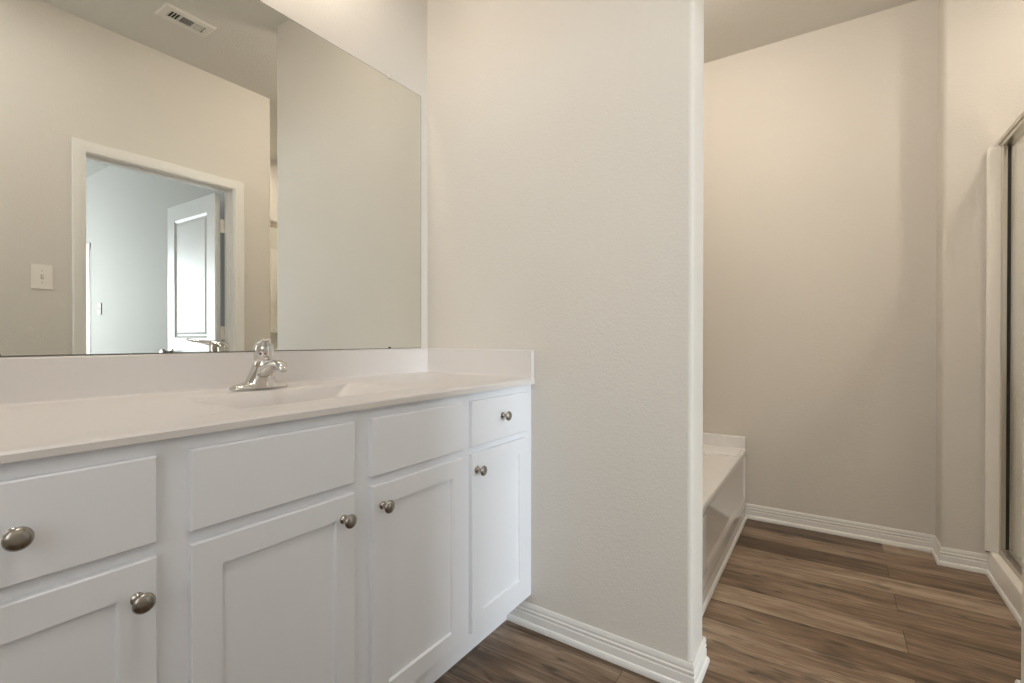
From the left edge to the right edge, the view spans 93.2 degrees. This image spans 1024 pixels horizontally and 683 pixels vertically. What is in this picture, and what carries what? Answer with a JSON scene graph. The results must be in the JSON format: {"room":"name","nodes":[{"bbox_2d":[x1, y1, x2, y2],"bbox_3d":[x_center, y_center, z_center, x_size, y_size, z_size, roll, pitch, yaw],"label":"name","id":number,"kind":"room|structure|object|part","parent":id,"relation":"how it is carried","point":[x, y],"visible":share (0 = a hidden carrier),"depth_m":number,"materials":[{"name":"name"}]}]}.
{"room":"bathroom","nodes":[
{"label":"bathroom","id":0,"kind":"room"},
{"bbox_2d":[0,0,426,357],"bbox_3d":[-0.594,-0.331,1.817,0.120,2.743,3.887,0,0,33],"label":"wall","id":1,"kind":"structure","parent":0,"point":[389,36],"depth_m":1.87,"materials":[{"name":"grey paint"}]},
{"bbox_2d":[0,0,420,356],"bbox_3d":[-0.797,-0.500,1.387,0.012,1.060,1.517,0,0,33],"label":"wall mirror","id":2,"kind":"object","parent":1,"relation":"attached to","point":[177,176],"visible":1,"depth_m":1.31,"materials":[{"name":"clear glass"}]},
{"bbox_2d":[0,348,427,406],"bbox_3d":[-0.782,0.093,1.395,0.032,0.122,1.581,0,0,33],"label":"backsplash","id":3,"kind":"structure","parent":1,"relation":"attached to","point":[23,380],"depth_m":1.23,"materials":[{"name":"white stone"}]},
{"bbox_2d":[427,0,703,662],"bbox_3d":[0.122,-0.330,1.800,1.095,2.743,0.152,0,0,33],"label":"wall partition","id":4,"kind":"structure","parent":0,"point":[565,138],"depth_m":1.63,"materials":[{"name":"grey paint"}]},
{"bbox_2d":[506,601,709,682],"bbox_3d":[0.304,1.000,1.685,0.689,0.084,0.187,0,0,33],"label":"baseboard","id":5,"kind":"structure","parent":4,"relation":"attached to","point":[661,667],"depth_m":1.58,"materials":[{"name":"white paint"}]},
{"bbox_2d":[434,519,1020,682],"bbox_3d":[0.745,1.096,1.041,3.220,0.100,4.050,0,0,33],"label":"floor","id":6,"kind":"structure","parent":0,"point":[788,604],"depth_m":1.76,"materials":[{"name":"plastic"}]},
{"bbox_2d":[0,384,530,682],"bbox_3d":[-0.558,0.600,1.247,0.571,0.888,1.557,0,0,33],"label":"vanity cabinet","id":7,"kind":"object","parent":6,"relation":"on","point":[384,544],"visible":1,"depth_m":0.94,"materials":[{"name":"white paint"}]},
{"bbox_3d":[-0.642,0.254,0.626,0.032,0.031,0.031,0,0,33],"label":"knob","id":8,"kind":"part","parent":7,"relation":"part of","materials":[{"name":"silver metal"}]},
{"bbox_3d":[-0.662,0.252,0.638,0.014,0.138,0.328,0,0,33],"label":"drawer","id":9,"kind":"part","parent":7,"relation":"part of","materials":[{"name":"white paint"}]},
{"bbox_3d":[-0.662,0.613,0.640,0.014,0.540,0.328,0,0,33],"label":"door","id":10,"kind":"part","parent":7,"relation":"part of","materials":[{"name":"white paint"}]},
{"bbox_3d":[-0.567,0.398,0.741,0.032,0.031,0.031,0,0,33],"label":"knob","id":11,"kind":"part","parent":7,"relation":"part of","materials":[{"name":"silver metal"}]},
{"bbox_2d":[0,348,534,463],"bbox_3d":[-0.569,0.147,1.256,0.541,0.229,1.582,0,0,33],"label":"countertop","id":12,"kind":"structure","parent":7,"relation":"on","point":[54,405],"depth_m":1.16,"materials":[{"name":"white stone"}]},
{"bbox_2d":[229,338,287,390],"bbox_3d":[-0.669,0.061,1.329,0.154,0.142,0.156,0,0,33],"label":"faucet","id":13,"kind":"object","parent":12,"relation":"on","point":[261,375],"visible":1,"depth_m":1.32,"materials":[{"name":"silver metal"}]},
{"bbox_3d":[-0.664,0.006,1.300,0.037,0.032,0.123,0,0,-30],"label":"lever","id":14,"kind":"part","parent":13,"relation":"part of","materials":[{"name":"silver metal"}]},
{"bbox_3d":[-0.655,0.085,1.320,0.121,0.073,0.054,0,0,33],"label":"spout","id":15,"kind":"part","parent":13,"relation":"part of","materials":[{"name":"silver metal"}]},
{"bbox_3d":[-0.452,0.251,0.957,0.014,0.138,0.336,0,0,33],"label":"false drawer","id":16,"kind":"part","parent":7,"relation":"part of","materials":[{"name":"white paint"}]},
{"bbox_3d":[-0.453,0.612,0.959,0.014,0.540,0.336,0,0,33],"label":"door","id":17,"kind":"part","parent":7,"relation":"part of","materials":[{"name":"white paint"}]},
{"bbox_3d":[-0.358,0.392,1.058,0.032,0.031,0.031,0,0,33],"label":"knob","id":18,"kind":"part","parent":7,"relation":"part of","materials":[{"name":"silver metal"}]},
{"bbox_3d":[-0.297,0.391,1.151,0.032,0.031,0.031,0,0,33],"label":"knob","id":19,"kind":"part","parent":7,"relation":"part of","materials":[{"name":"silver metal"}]},
{"bbox_3d":[-0.240,0.249,1.279,0.014,0.138,0.337,0,0,33],"label":"false drawer","id":20,"kind":"part","parent":7,"relation":"part of","materials":[{"name":"white paint"}]},
{"bbox_3d":[-0.241,0.611,1.281,0.014,0.540,0.337,0,0,33],"label":"door","id":21,"kind":"part","parent":7,"relation":"part of","materials":[{"name":"white paint"}]},
{"bbox_3d":[-0.093,0.389,1.462,0.032,0.031,0.031,0,0,33],"label":"knob","id":22,"kind":"part","parent":7,"relation":"part of","materials":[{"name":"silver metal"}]},
{"bbox_3d":[-0.038,0.248,1.587,0.014,0.138,0.316,0,0,33],"label":"drawer","id":23,"kind":"part","parent":7,"relation":"part of","materials":[{"name":"white paint"}]},
{"bbox_3d":[-0.038,0.609,1.589,0.014,0.540,0.316,0,0,33],"label":"door","id":24,"kind":"part","parent":7,"relation":"part of","materials":[{"name":"white paint"}]},
{"bbox_3d":[-0.018,0.241,1.575,0.032,0.031,0.031,0,0,33],"label":"knob","id":25,"kind":"part","parent":7,"relation":"part of","materials":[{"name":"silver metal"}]},
{"bbox_2d":[702,432,745,604],"bbox_3d":[0.542,0.800,2.511,1.023,0.476,1.488,0,0,33],"label":"bathtub","id":26,"kind":"object","parent":6,"relation":"on","point":[724,456],"visible":0.24,"depth_m":2.38,"materials":[{"name":"white ceramic"}]},
{"bbox_2d":[702,515,747,615],"bbox_3d":[0.971,1.032,2.222,0.011,0.017,1.477,0,0,33],"label":"trim","id":27,"kind":"structure","parent":26,"relation":"attached to","point":[711,591],"depth_m":2.19,"materials":[{"name":"white paint"}]},
{"bbox_2d":[988,552,1021,616],"bbox_3d":[2.251,0.992,1.465,0.966,0.106,1.053,0,0,33],"label":"shower pan","id":28,"kind":"object","parent":6,"relation":"on","point":[1002,573],"visible":0.67,"depth_m":1.97,"materials":[{"name":"white plastic"}]},
{"bbox_2d":[986,571,1020,626],"bbox_3d":[1.843,1.035,1.734,0.011,0.017,1.031,0,0,33],"label":"trim","id":29,"kind":"structure","parent":28,"relation":"attached to","point":[1010,606],"depth_m":1.94,"materials":[{"name":"white paint"}]},
{"bbox_2d":[984,142,1023,556],"bbox_3d":[2.245,0.071,1.465,0.982,1.856,1.054,0,0,33],"label":"shower surround","id":30,"kind":"object","parent":28,"relation":"on","point":[993,160],"visible":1,"depth_m":2.13,"materials":[{"name":"white plastic"}]},
{"bbox_2d":[998,111,1023,581],"bbox_3d":[1.887,0.024,1.701,0.045,1.828,1.052,0,0,33],"label":"shower door","id":31,"kind":"structure","parent":28,"relation":"on","point":[1007,142],"depth_m":2.10,"materials":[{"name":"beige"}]},
{"bbox_2d":[704,0,916,62],"bbox_3d":[0.747,-1.747,1.027,3.220,0.100,4.050,0,0,33],"label":"ceiling","id":32,"kind":"structure","parent":0,"point":[731,27],"depth_m":2.55,"materials":[{"name":"white paint"}]},
{"bbox_2d":[703,0,1023,554],"bbox_3d":[1.772,-0.333,2.594,3.220,2.743,0.315,0,0,33],"label":"wall","id":33,"kind":"structure","parent":0,"point":[844,182],"depth_m":2.55,"materials":[{"name":"grey paint"}]},
{"bbox_2d":[745,503,988,573],"bbox_3d":[1.752,0.997,2.506,1.009,0.084,0.169,0,0,33],"label":"baseboard","id":34,"kind":"structure","parent":33,"relation":"attached to","point":[943,556],"depth_m":2.51,"materials":[{"name":"white paint"}]},
{"bbox_2d":[1021,280,1023,682],"bbox_3d":[1.235,-0.320,-0.048,1.214,2.743,2.580,0,0,33],"label":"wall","id":35,"kind":"structure","parent":0,"point":[1022,608],"depth_m":1.35,"materials":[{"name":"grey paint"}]}
]}

